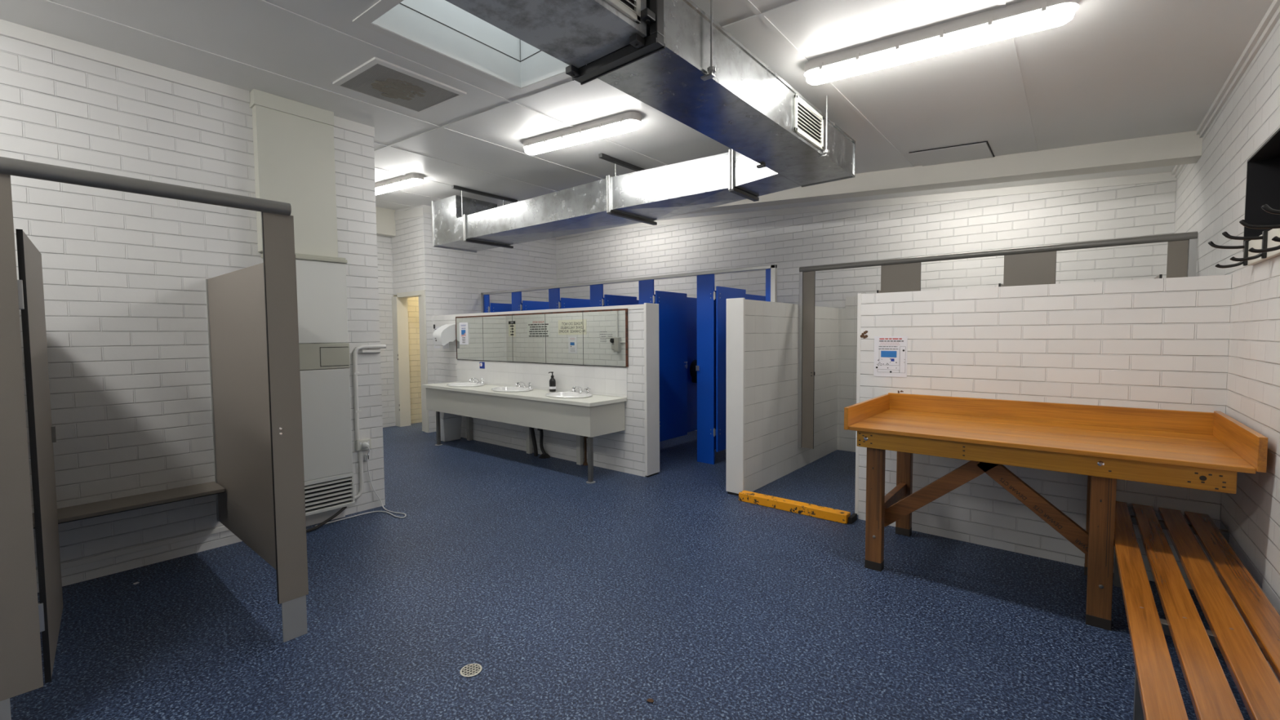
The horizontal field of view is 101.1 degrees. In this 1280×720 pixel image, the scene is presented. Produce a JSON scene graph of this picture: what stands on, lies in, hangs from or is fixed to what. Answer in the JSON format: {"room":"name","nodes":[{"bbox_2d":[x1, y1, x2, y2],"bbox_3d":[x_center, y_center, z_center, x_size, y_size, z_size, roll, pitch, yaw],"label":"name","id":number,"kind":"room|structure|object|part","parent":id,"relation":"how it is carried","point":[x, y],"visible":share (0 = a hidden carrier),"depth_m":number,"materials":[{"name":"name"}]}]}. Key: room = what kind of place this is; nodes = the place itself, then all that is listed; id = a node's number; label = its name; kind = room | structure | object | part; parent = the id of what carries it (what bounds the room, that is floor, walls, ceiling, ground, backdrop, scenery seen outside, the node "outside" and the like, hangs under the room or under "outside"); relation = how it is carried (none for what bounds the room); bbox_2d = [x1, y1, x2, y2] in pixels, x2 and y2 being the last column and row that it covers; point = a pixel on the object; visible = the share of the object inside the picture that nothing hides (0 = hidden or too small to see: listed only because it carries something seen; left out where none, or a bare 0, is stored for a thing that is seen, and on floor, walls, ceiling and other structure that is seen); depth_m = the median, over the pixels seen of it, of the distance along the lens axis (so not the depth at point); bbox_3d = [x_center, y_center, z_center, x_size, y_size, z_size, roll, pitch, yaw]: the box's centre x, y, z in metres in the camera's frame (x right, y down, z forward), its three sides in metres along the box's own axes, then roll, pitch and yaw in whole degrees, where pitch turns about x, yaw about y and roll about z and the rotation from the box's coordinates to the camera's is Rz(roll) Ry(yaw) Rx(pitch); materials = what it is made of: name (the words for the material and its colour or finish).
{"room":"changing room","nodes":[
{"label":"changing room","id":0,"kind":"room"},
{"bbox_2d":[0,35,385,592],"bbox_3d":[-3.683,-0.259,2.558,0.200,3.120,4.650,2,4,40],"label":"wall","id":1,"kind":"structure","parent":0,"point":[125,274],"depth_m":3.19,"materials":[{"name":"white paint"}]},
{"bbox_2d":[32,481,225,528],"bbox_3d":[-3.013,0.852,3.046,0.265,0.052,0.931,2,4,40],"label":"bench","id":2,"kind":"object","parent":1,"relation":"attached to","point":[67,514],"visible":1,"depth_m":3.07,"materials":[{"name":"grey laminate"}]},
{"bbox_2d":[35,525,229,575],"bbox_3d":[-3.862,1.202,2.235,0.012,0.035,3.800,2,4,40],"label":"trim","id":3,"kind":"structure","parent":1,"relation":"attached to","point":[182,538],"depth_m":3.20,"materials":[{"name":"white paint"}]},
{"bbox_2d":[0,18,374,137],"bbox_3d":[-3.608,-1.725,2.415,0.022,0.090,4.650,2,4,40],"label":"trim","id":4,"kind":"structure","parent":1,"relation":"attached to","point":[10,29],"depth_m":3.12,"materials":[{"name":"white paint"}]},
{"bbox_2d":[261,253,355,526],"bbox_3d":[-2.404,0.237,3.844,0.153,1.985,0.507,2,4,40],"label":"wall heater","id":5,"kind":"object","parent":1,"relation":"attached to","point":[321,280],"visible":0.62,"depth_m":3.86,"materials":[{"name":"white metal"}]},
{"bbox_2d":[249,88,337,257],"bbox_3d":[-2.456,-1.289,3.760,0.100,1.069,0.494,2,4,40],"label":"wall panel","id":6,"kind":"object","parent":5,"relation":"on","point":[294,149],"visible":0.9,"depth_m":3.74,"materials":[{"name":"paint"}]},
{"bbox_3d":[-2.459,-1.774,3.736,0.100,0.098,0.494,2,4,40],"label":"cornice","id":7,"kind":"part","parent":6,"relation":"part of","materials":[{"name":"paint"}]},
{"bbox_3d":[-2.407,0.076,3.843,0.141,1.585,0.485,2,4,40],"label":"casing","id":8,"kind":"part","parent":5,"relation":"part of","materials":[{"name":"white metal"}]},
{"bbox_2d":[304,471,355,516],"bbox_3d":[-2.399,0.993,3.887,0.145,0.250,0.495,2,4,40],"label":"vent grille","id":9,"kind":"object","parent":5,"relation":"attached to","point":[326,492],"depth_m":3.90,"materials":[{"name":"white metal"}]},
{"bbox_2d":[354,450,363,500],"bbox_3d":[-2.259,0.924,4.138,0.034,0.399,0.163,1,3,33],"label":"duct","id":10,"kind":"object","parent":1,"relation":"attached to","point":[360,452],"visible":0.74,"depth_m":4.18,"materials":[{"name":"white paint"}]},
{"bbox_2d":[355,438,371,451],"bbox_3d":[-2.203,0.674,4.195,0.037,0.083,0.107,2,4,40],"label":"power socket","id":11,"kind":"object","parent":1,"relation":"attached to","point":[358,442],"visible":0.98,"depth_m":4.17,"materials":[{"name":"white plastic"}]},
{"bbox_2d":[315,442,406,526],"bbox_3d":[-2.147,0.936,4.107,0.613,0.559,0.338,-1,3,-17],"label":"cable","id":12,"kind":"object","parent":11,"relation":"hanging from","point":[365,445],"visible":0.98,"depth_m":4.16,"materials":[{"name":"white plastic"}]},
{"bbox_2d":[352,344,386,439],"bbox_3d":[-2.163,0.251,4.229,0.034,0.745,0.255,2,4,40],"label":"gas pipe","id":13,"kind":"object","parent":1,"relation":"attached to","point":[355,373],"visible":1,"depth_m":4.14,"materials":[{"name":"white metal"}]},
{"bbox_2d":[376,235,422,427],"bbox_3d":[-3.769,-0.683,8.345,0.200,3.400,4.567,2,4,40],"label":"wall","id":14,"kind":"structure","parent":0,"point":[384,255],"depth_m":8.11,"materials":[{"name":"white paint"}]},
{"bbox_2d":[375,206,395,236],"bbox_3d":[-4.373,-2.064,7.300,0.133,0.430,1.907,2,4,40],"label":"trim","id":15,"kind":"structure","parent":14,"relation":"attached to","point":[385,222],"depth_m":7.88,"materials":[{"name":"beige paint"}]},
{"bbox_2d":[391,206,418,295],"bbox_3d":[-3.452,-1.681,7.926,0.771,1.370,0.200,2,4,40],"label":"wall","id":16,"kind":"structure","parent":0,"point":[404,244],"depth_m":7.84,"materials":[{"name":"white brick"}]},
{"bbox_2d":[391,289,429,432],"bbox_3d":[-3.394,0.012,7.910,0.967,2.050,0.174,2,4,40],"label":"door","id":17,"kind":"structure","parent":16,"relation":"attached to","point":[399,303],"depth_m":8.08,"materials":[{"name":"beige paint"}]},
{"bbox_2d":[416,204,556,432],"bbox_3d":[-2.349,-0.677,8.536,0.200,3.350,2.460,2,4,40],"label":"wall","id":18,"kind":"structure","parent":0,"point":[453,282],"depth_m":8.08,"materials":[{"name":"white paint"}]},
{"bbox_2d":[394,204,431,220],"bbox_3d":[-2.605,-2.190,8.657,0.850,0.177,2.472,2,4,40],"label":"trim","id":19,"kind":"structure","parent":18,"relation":"attached to","point":[417,212],"depth_m":7.62,"materials":[{"name":"white paint"}]},
{"bbox_2d":[432,302,659,477],"bbox_3d":[-1.401,0.244,6.445,3.976,1.700,0.205,2,4,40],"label":"wall","id":20,"kind":"structure","parent":0,"point":[634,450],"depth_m":5.52,"materials":[{"name":"white paint"}]},
{"bbox_2d":[433,324,439,348],"bbox_3d":[-2.909,-0.339,7.530,0.175,0.340,0.020,2,4,40],"label":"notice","id":21,"kind":"object","parent":20,"relation":"attached to","point":[434,326],"visible":0.37,"depth_m":7.55,"materials":[{"name":"white paper"}]},
{"bbox_2d":[432,324,456,349],"bbox_3d":[-2.673,-0.319,7.197,0.215,0.340,0.234,2,4,40],"label":"paper towel dispenser","id":22,"kind":"object","parent":20,"relation":"attached to","point":[442,335],"visible":1,"depth_m":7.13,"materials":[{"name":"white plastic"}]},
{"bbox_2d":[442,342,448,349],"bbox_3d":[-2.669,-0.203,7.226,0.140,0.105,0.006,2,4,40],"label":"paper towel","id":23,"kind":"object","parent":22,"relation":"hanging from","point":[446,346],"depth_m":7.21,"materials":[{"name":"white paper"}]},
{"bbox_2d":[479,361,484,368],"bbox_3d":[-2.053,0.069,6.843,0.110,0.085,0.005,2,4,40],"label":"sticker","id":24,"kind":"object","parent":20,"relation":"attached to","point":[482,364],"visible":1,"depth_m":6.84,"materials":[{"name":"blue paper"}]},
{"bbox_2d":[529,426,550,458],"bbox_3d":[-1.193,0.796,6.069,0.361,0.635,0.177,2,4,40],"label":"pipes","id":25,"kind":"object","parent":20,"relation":"attached to","point":[544,455],"visible":0.48,"depth_m":6.03,"materials":[{"name":"black"}]},
{"bbox_2d":[455,308,628,367],"bbox_3d":[-1.319,-0.257,6.211,3.109,0.586,0.012,2,4,40],"label":"wall mirror","id":26,"kind":"object","parent":20,"relation":"attached to","point":[597,338],"visible":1,"depth_m":5.95,"materials":[{"name":"brown varnished wood"},{"name":"mirror glass"}]},
{"bbox_2d":[459,322,468,344],"bbox_3d":[-2.369,-0.354,7.074,0.207,0.298,0.005,2,4,40],"label":"notice","id":27,"kind":"object","parent":26,"relation":"attached to","point":[464,333],"visible":1,"depth_m":7.07,"materials":[{"name":"white paper"}]},
{"bbox_3d":[-2.265,-0.284,6.998,0.616,0.560,0.006,2,4,40],"label":"pane","id":28,"kind":"part","parent":26,"relation":"part of","materials":[{"name":"silver metal"}]},
{"bbox_3d":[-1.787,-0.268,6.602,0.614,0.560,0.006,2,4,40],"label":"pane","id":29,"kind":"part","parent":26,"relation":"part of","materials":[{"name":"silver metal"}]},
{"bbox_3d":[-1.313,-0.252,6.209,0.607,0.560,0.006,2,4,40],"label":"pane","id":30,"kind":"part","parent":26,"relation":"part of","materials":[{"name":"silver metal"}]},
{"bbox_3d":[-0.841,-0.236,5.818,0.606,0.560,0.006,2,4,40],"label":"pane","id":31,"kind":"part","parent":26,"relation":"part of","materials":[{"name":"silver metal"}]},
{"bbox_3d":[-0.372,-0.221,5.429,0.602,0.560,0.006,2,4,40],"label":"pane","id":32,"kind":"part","parent":26,"relation":"part of","materials":[{"name":"silver metal"}]},
{"bbox_2d":[582,435,587,465],"bbox_3d":[-0.565,0.929,5.632,0.103,0.400,0.052,1,3,34],"label":"pipe","id":33,"kind":"object","parent":20,"relation":"attached to","point":[585,463],"visible":0.6,"depth_m":5.66,"materials":[{"name":"grey metal"}]},
{"bbox_2d":[9,422,1250,719],"bbox_3d":[-1.624,1.252,3.891,9.400,0.060,9.400,2,4,40],"label":"floor","id":34,"kind":"structure","parent":0,"point":[573,598],"depth_m":2.60,"materials":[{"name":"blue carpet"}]},
{"bbox_2d":[0,156,308,719],"bbox_3d":[-3.285,0.343,1.622,1.639,2.003,3.468,2,4,40],"label":"change cubicle","id":35,"kind":"object","parent":34,"relation":"on","point":[253,331],"visible":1,"depth_m":2.32,"materials":[{"name":"grey laminate"}]},
{"bbox_3d":[-2.371,0.339,2.091,0.740,1.590,0.013,2,4,45],"label":"door","id":36,"kind":"part","parent":35,"relation":"part of","materials":[{"name":"grey laminate"}]},
{"bbox_3d":[-2.689,-0.609,1.060,0.056,0.056,3.446,2,4,40],"label":"head rail","id":37,"kind":"part","parent":35,"relation":"part of","materials":[{"name":"grey metal"}]},
{"bbox_3d":[-2.197,0.292,2.963,1.598,1.597,0.013,2,4,40],"label":"panel","id":38,"kind":"part","parent":35,"relation":"part of","materials":[{"name":"grey laminate"}]},
{"bbox_2d":[306,506,346,532],"bbox_3d":[-2.314,1.170,3.865,0.040,0.113,0.330,1,3,31],"label":"gas hose","id":39,"kind":"object","parent":34,"relation":"on","point":[343,508],"visible":0.88,"depth_m":3.86,"materials":[{"name":"black rubber"}]},
{"bbox_2d":[440,412,462,441],"bbox_3d":[-2.561,0.868,7.063,0.204,0.410,0.281,2,4,40],"label":"rubbish bin","id":40,"kind":"object","parent":34,"relation":"on","point":[450,424],"visible":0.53,"depth_m":6.98,"materials":[{"name":"white plastic"}]},
{"bbox_3d":[-2.562,0.713,7.055,0.204,0.099,0.281,2,4,40],"label":"lid","id":41,"kind":"part","parent":40,"relation":"part of","materials":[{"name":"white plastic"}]},
{"bbox_2d":[460,663,482,676],"bbox_3d":[-0.706,1.297,2.200,0.088,0.004,0.088,2,4,40],"label":"floor drain","id":42,"kind":"object","parent":34,"relation":"on","point":[473,669],"visible":1,"depth_m":2.20,"materials":[{"name":"beige"}]},
{"bbox_2d":[422,382,626,483],"bbox_3d":[-1.479,0.731,6.066,3.080,0.766,0.520,2,4,40],"label":"sink counter","id":43,"kind":"object","parent":34,"relation":"on","point":[594,415],"visible":0.79,"depth_m":5.52,"materials":[{"name":"white laminate"}]},
{"bbox_3d":[-2.582,0.720,6.726,0.038,0.727,0.038,2,4,40],"label":"leg","id":44,"kind":"part","parent":43,"relation":"part of","materials":[{"name":"metal"}]},
{"bbox_2d":[446,377,484,386],"bbox_3d":[-2.217,0.342,6.696,0.544,0.217,0.424,2,4,40],"label":"basin","id":45,"kind":"object","parent":43,"relation":"on","point":[469,384],"visible":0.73,"depth_m":6.78,"materials":[{"name":"white ceramic"}]},
{"bbox_3d":[-2.217,0.376,6.698,0.544,0.149,0.424,2,4,40],"label":"bowl","id":46,"kind":"part","parent":45,"relation":"part of","materials":[{"name":"white ceramic"}]},
{"bbox_3d":[-2.139,0.264,6.787,0.048,0.071,0.157,2,4,40],"label":"spout","id":47,"kind":"part","parent":45,"relation":"part of","materials":[{"name":"silver metal"}]},
{"bbox_3d":[-2.284,0.707,7.022,0.060,0.733,0.045,2,4,40],"label":"leg","id":48,"kind":"part","parent":43,"relation":"part of","materials":[{"name":"grey metal"}]},
{"bbox_2d":[491,381,533,391],"bbox_3d":[-1.478,0.366,6.083,0.544,0.217,0.424,2,4,40],"label":"basin","id":49,"kind":"object","parent":43,"relation":"on","point":[517,388],"visible":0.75,"depth_m":6.18,"materials":[{"name":"white ceramic"}]},
{"bbox_3d":[-1.478,0.400,6.085,0.544,0.149,0.424,2,4,40],"label":"bowl","id":50,"kind":"part","parent":49,"relation":"part of","materials":[{"name":"white ceramic"}]},
{"bbox_3d":[-1.400,0.288,6.175,0.048,0.071,0.157,2,4,40],"label":"spout","id":51,"kind":"part","parent":49,"relation":"part of","materials":[{"name":"silver metal"}]},
{"bbox_2d":[422,382,626,406],"bbox_3d":[-1.482,0.365,6.048,3.080,0.033,0.520,2,4,40],"label":"countertop","id":52,"kind":"structure","parent":43,"relation":"on","point":[535,394],"depth_m":5.58,"materials":[{"name":"white laminate"}]},
{"bbox_2d":[584,386,591,393],"bbox_3d":[-0.551,0.318,5.542,0.056,0.062,0.056,-2,3,-34],"label":"tap","id":53,"kind":"object","parent":52,"relation":"on","point":[587,388],"depth_m":5.53,"materials":[{"name":"silver metal"}]},
{"bbox_3d":[-1.314,0.739,6.218,0.060,0.733,0.045,2,4,40],"label":"leg","id":54,"kind":"part","parent":43,"relation":"part of","materials":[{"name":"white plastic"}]},
{"bbox_2d":[548,371,555,391],"bbox_3d":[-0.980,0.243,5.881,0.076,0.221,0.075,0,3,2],"label":"soap bottle","id":55,"kind":"object","parent":43,"relation":"on","point":[552,381],"visible":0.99,"depth_m":5.86,"materials":[{"name":"black plastic"}]},
{"bbox_2d":[545,386,592,398],"bbox_3d":[-0.740,0.391,5.471,0.544,0.217,0.424,2,4,40],"label":"basin","id":56,"kind":"object","parent":43,"relation":"on","point":[574,393],"visible":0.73,"depth_m":5.55,"materials":[{"name":"white ceramic"}]},
{"bbox_3d":[-0.739,0.425,5.473,0.544,0.149,0.424,2,4,40],"label":"bowl","id":57,"kind":"part","parent":56,"relation":"part of","materials":[{"name":"white ceramic"}]},
{"bbox_3d":[-0.661,0.313,5.562,0.048,0.071,0.157,2,4,40],"label":"spout","id":58,"kind":"part","parent":56,"relation":"part of","materials":[{"name":"silver metal"}]},
{"bbox_3d":[-0.652,0.761,5.669,0.060,0.733,0.045,2,4,40],"label":"leg","id":59,"kind":"part","parent":43,"relation":"part of","materials":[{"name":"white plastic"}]},
{"bbox_3d":[-0.469,0.791,4.974,0.038,0.727,0.038,2,4,40],"label":"leg","id":60,"kind":"part","parent":43,"relation":"part of","materials":[{"name":"metal"}]},
{"bbox_3d":[-0.310,0.568,5.112,0.016,0.294,0.477,2,4,40],"label":"panel","id":61,"kind":"part","parent":43,"relation":"part of","materials":[{"name":"grey laminate"}]},
{"bbox_2d":[480,264,777,464],"bbox_3d":[-0.087,0.013,7.284,4.914,2.062,1.551,2,4,40],"label":"toilet cubicles","id":62,"kind":"object","parent":34,"relation":"on","point":[691,329],"visible":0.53,"depth_m":6.18,"materials":[{"name":"laminate"}]},
{"bbox_3d":[-2.104,-0.015,8.390,0.020,1.758,0.610,2,4,40],"label":"door","id":63,"kind":"part","parent":62,"relation":"part of","materials":[{"name":"blue laminate"}]},
{"bbox_3d":[-1.496,0.005,7.886,0.020,1.758,0.610,2,4,40],"label":"door","id":64,"kind":"part","parent":62,"relation":"part of","materials":[{"name":"blue laminate"}]},
{"bbox_3d":[-0.861,0.027,7.359,0.020,1.758,0.610,2,4,40],"label":"door","id":65,"kind":"part","parent":62,"relation":"part of","materials":[{"name":"blue laminate"}]},
{"bbox_3d":[-0.239,0.048,6.844,0.020,1.758,0.610,2,4,40],"label":"door","id":66,"kind":"part","parent":62,"relation":"part of","materials":[{"name":"blue laminate"}]},
{"bbox_3d":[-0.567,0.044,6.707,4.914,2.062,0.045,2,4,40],"label":"head rail","id":67,"kind":"part","parent":62,"relation":"part of","materials":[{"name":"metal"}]},
{"bbox_3d":[0.384,0.068,6.327,0.020,1.758,0.610,2,4,40],"label":"door","id":68,"kind":"part","parent":62,"relation":"part of","materials":[{"name":"blue laminate"}]},
{"bbox_3d":[0.569,0.069,6.769,0.020,1.750,1.509,2,4,40],"label":"divider panel","id":69,"kind":"part","parent":62,"relation":"part of","materials":[{"name":"blue laminate"}]},
{"bbox_2d":[689,360,697,382],"bbox_3d":[0.777,0.147,6.911,0.119,0.299,0.260,2,4,40],"label":"dispenser","id":70,"kind":"object","parent":62,"relation":"attached to","point":[693,372],"visible":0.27,"depth_m":6.83,"materials":[{"name":"black plastic"}]},
{"bbox_3d":[1.009,0.089,5.809,0.020,1.758,0.610,2,4,40],"label":"door","id":71,"kind":"part","parent":62,"relation":"part of","materials":[{"name":"blue laminate"}]},
{"bbox_3d":[1.195,0.090,6.250,0.020,1.750,1.509,2,4,40],"label":"divider panel","id":72,"kind":"part","parent":62,"relation":"part of","materials":[{"name":"blue laminate"}]},
{"bbox_2d":[646,698,653,702],"bbox_3d":[0.040,1.299,2.007,0.026,0.004,0.020,2,4,40],"label":"dry leaf","id":73,"kind":"object","parent":34,"relation":"on","point":[651,700],"visible":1,"depth_m":2.01,"materials":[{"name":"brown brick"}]},
{"bbox_2d":[738,490,857,524],"bbox_3d":[1.226,1.153,4.177,0.915,0.070,0.152,2,4,40],"label":"kerb","id":74,"kind":"object","parent":34,"relation":"on","point":[793,506],"visible":1,"depth_m":4.09,"materials":[{"name":"yellow paint"}]},
{"bbox_2d":[844,392,1267,631],"bbox_3d":[2.115,0.752,2.940,1.622,0.980,0.917,2,4,40],"label":"table","id":75,"kind":"object","parent":34,"relation":"on","point":[1106,444],"visible":1,"depth_m":2.78,"materials":[{"name":"brown wood"}]},
{"bbox_3d":[1.391,0.823,3.112,0.090,0.832,0.060,2,4,40],"label":"leg","id":76,"kind":"part","parent":75,"relation":"part of","materials":[{"name":"brown wood"}]},
{"bbox_3d":[1.619,0.893,3.389,0.040,0.070,0.700,2,4,40],"label":"cross rail","id":77,"kind":"part","parent":75,"relation":"part of","materials":[{"name":"brown wood"}]},
{"bbox_3d":[1.829,0.794,3.638,0.090,0.832,0.060,2,4,40],"label":"leg","id":78,"kind":"part","parent":75,"relation":"part of","materials":[{"name":"brown wood"}]},
{"bbox_3d":[2.603,0.820,2.997,0.090,0.832,0.060,2,4,40],"label":"leg","id":79,"kind":"part","parent":75,"relation":"part of","materials":[{"name":"brown wood"}]},
{"bbox_3d":[2.181,0.848,2.489,0.090,0.832,0.060,2,4,40],"label":"leg","id":80,"kind":"part","parent":75,"relation":"part of","materials":[{"name":"brown wood"}]},
{"bbox_2d":[1113,501,1279,719],"bbox_3d":[1.905,1.088,1.743,0.447,0.429,3.020,2,4,40],"label":"slatted bench","id":81,"kind":"object","parent":34,"relation":"on","point":[1157,695],"visible":0.9,"depth_m":1.79,"materials":[{"name":"wood"}]},
{"bbox_3d":[2.763,1.047,2.771,0.440,0.398,0.040,2,4,40],"label":"support frame","id":82,"kind":"part","parent":81,"relation":"part of","materials":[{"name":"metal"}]},
{"bbox_3d":[1.908,1.103,1.742,0.440,0.398,0.040,2,4,40],"label":"support frame","id":83,"kind":"part","parent":81,"relation":"part of","materials":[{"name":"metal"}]},
{"bbox_2d":[0,0,1273,220],"bbox_3d":[-1.646,-1.815,3.740,9.400,0.684,9.400,2,4,40],"label":"ceiling","id":84,"kind":"structure","parent":0,"point":[1117,69],"depth_m":3.04,"materials":[{"name":"paint"}]},
{"bbox_2d":[333,56,466,113],"bbox_3d":[-1.541,-1.746,3.384,0.599,0.052,0.580,2,4,40],"label":"ceiling vent","id":85,"kind":"object","parent":84,"relation":"in","point":[378,78],"visible":1,"depth_m":3.34,"materials":[{"name":"white paint"}]},
{"bbox_2d":[375,173,424,195],"bbox_3d":[-2.860,-2.013,6.079,1.304,0.181,0.134,2,4,40],"label":"ceiling light","id":86,"kind":"object","parent":84,"relation":"attached to","point":[411,180],"visible":0.77,"depth_m":5.88,"materials":[{"name":"white plastic"}]},
{"bbox_2d":[352,0,570,93],"bbox_3d":[-0.849,-2.061,2.776,0.624,0.843,1.035,2,4,40],"label":"skylight","id":87,"kind":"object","parent":84,"relation":"attached to","point":[441,29],"depth_m":3.00,"materials":[{"name":"glass"}]},
{"bbox_2d":[523,111,641,155],"bbox_3d":[-0.480,-1.718,4.040,1.244,0.177,0.134,2,4,40],"label":"ceiling light","id":88,"kind":"object","parent":84,"relation":"attached to","point":[628,122],"visible":1,"depth_m":3.92,"materials":[{"name":"white plastic"}]},
{"bbox_2d":[431,0,855,252],"bbox_3d":[-2.062,-1.556,3.392,5.187,0.685,5.910,2,4,40],"label":"air duct","id":89,"kind":"object","parent":84,"relation":"hanging from","point":[671,56],"visible":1,"depth_m":2.81,"materials":[{"name":"grey metal"}]},
{"bbox_3d":[-2.112,-1.857,6.247,0.009,0.307,0.009,0,3,17],"label":"threaded rod","id":90,"kind":"part","parent":89,"relation":"part of","materials":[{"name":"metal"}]},
{"bbox_3d":[-0.223,-1.719,4.802,0.009,0.147,0.009,-2,3,-28],"label":"threaded rod","id":91,"kind":"part","parent":89,"relation":"part of","materials":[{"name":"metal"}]},
{"bbox_2d":[604,0,640,23],"bbox_3d":[-0.137,-1.305,1.735,0.014,0.198,0.422,2,4,40],"label":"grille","id":92,"kind":"object","parent":89,"relation":"attached to","point":[629,11],"depth_m":1.85,"materials":[{"name":"white metal"}]},
{"bbox_3d":[0.290,-1.379,2.221,0.063,0.366,0.036,2,4,40],"label":"hanger rod","id":93,"kind":"part","parent":89,"relation":"part of","materials":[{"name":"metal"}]},
{"bbox_2d":[793,93,823,150],"bbox_3d":[0.989,-1.378,3.070,0.014,0.198,0.413,2,4,40],"label":"grille","id":94,"kind":"object","parent":89,"relation":"attached to","point":[808,122],"depth_m":3.05,"materials":[{"name":"white metal"}]},
{"bbox_3d":[1.133,-1.435,3.235,0.063,0.366,0.036,2,4,40],"label":"hanger rod","id":95,"kind":"part","parent":89,"relation":"part of","materials":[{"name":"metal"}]},
{"bbox_2d":[804,0,1079,84],"bbox_3d":[1.344,-1.495,2.503,1.155,0.171,0.134,2,4,40],"label":"ceiling light","id":96,"kind":"object","parent":84,"relation":"attached to","point":[1028,16],"visible":1,"depth_m":2.40,"materials":[{"name":"white plastic"}]},
{"bbox_2d":[908,141,994,166],"bbox_3d":[2.495,-1.643,4.213,0.529,0.043,0.440,2,4,40],"label":"access hatch","id":97,"kind":"object","parent":84,"relation":"attached to","point":[979,150],"visible":1,"depth_m":4.18,"materials":[{"name":"paint"}]},
{"bbox_2d":[725,297,839,496],"bbox_3d":[1.559,0.274,5.417,0.169,1.700,2.342,2,4,40],"label":"wall","id":98,"kind":"structure","parent":0,"point":[762,398],"depth_m":4.88,"materials":[{"name":"paint"}]},
{"bbox_2d":[555,180,1176,452],"bbox_3d":[1.244,-0.666,7.272,9.000,3.400,0.214,2,4,40],"label":"wall","id":99,"kind":"structure","parent":0,"point":[792,242],"depth_m":6.02,"materials":[{"name":"white paint"}]},
{"bbox_2d":[590,171,1176,231],"bbox_3d":[1.492,-1.905,6.867,7.777,0.609,0.014,2,4,40],"label":"trim","id":100,"kind":"structure","parent":99,"relation":"attached to","point":[1163,176],"depth_m":5.50,"materials":[{"name":"white paint"}]},
{"bbox_2d":[797,231,1198,448],"bbox_3d":[3.048,0.031,4.909,2.782,1.914,1.170,2,4,40],"label":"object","id":101,"kind":"object","parent":99,"relation":"attached to","point":[1036,264],"visible":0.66,"depth_m":4.57,"materials":[{"name":"grey paint"}]},
{"bbox_3d":[2.686,-0.875,4.432,2.777,0.051,0.052,2,4,40],"label":"head rail","id":102,"kind":"part","parent":101,"relation":"part of","materials":[{"name":"grey metal"}]},
{"bbox_2d":[854,274,1232,589],"bbox_3d":[2.373,0.373,3.388,1.863,1.690,0.132,2,4,40],"label":"wall","id":103,"kind":"structure","parent":0,"point":[1163,344],"depth_m":3.21,"materials":[{"name":"white paint"}]},
{"bbox_2d":[873,336,907,377],"bbox_3d":[1.790,-0.024,3.764,0.220,0.290,0.004,2,4,40],"label":"notice","id":104,"kind":"object","parent":103,"relation":"attached to","point":[890,352],"visible":1,"depth_m":3.76,"materials":[{"name":"white paper"}]},
{"bbox_2d":[878,346,897,349],"bbox_3d":[1.777,-0.087,3.770,0.128,0.021,0.001,2,4,40],"label":"print","id":105,"kind":"object","parent":104,"relation":"on","point":[879,347],"depth_m":3.77,"materials":[{"name":"grey paper"}]},
{"bbox_2d":[1173,17,1279,683],"bbox_3d":[1.717,-0.058,0.924,0.250,2.800,9.017,2,4,40],"label":"wall","id":106,"kind":"structure","parent":0,"point":[1211,192],"depth_m":2.44,"materials":[{"name":"white brick"}]},
{"bbox_2d":[680,130,1202,214],"bbox_3d":[0.800,-1.813,6.038,7.777,0.702,0.206,2,4,40],"label":"ceiling beam","id":107,"kind":"structure","parent":106,"relation":"attached to","point":[1181,148],"depth_m":4.18,"materials":[{"name":"paint"}]},
{"bbox_2d":[1171,0,1279,177],"bbox_3d":[1.600,-1.367,0.949,0.030,0.065,9.017,2,4,40],"label":"trim","id":108,"kind":"structure","parent":106,"relation":"attached to","point":[1272,16],"depth_m":2.58,"materials":[{"name":"white paint"}]},
{"bbox_2d":[1208,128,1279,268],"bbox_3d":[2.348,-0.654,1.806,0.355,0.525,1.830,2,4,40],"label":"coat rack","id":109,"kind":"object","parent":106,"relation":"in","point":[1263,167],"depth_m":2.46,"materials":[{"name":"black metal"}]},
{"bbox_3d":[2.203,-0.455,1.804,0.145,0.130,1.625,2,4,40],"label":"coat hook rail","id":110,"kind":"part","parent":109,"relation":"part of","materials":[{"name":"black metal"}]}
]}

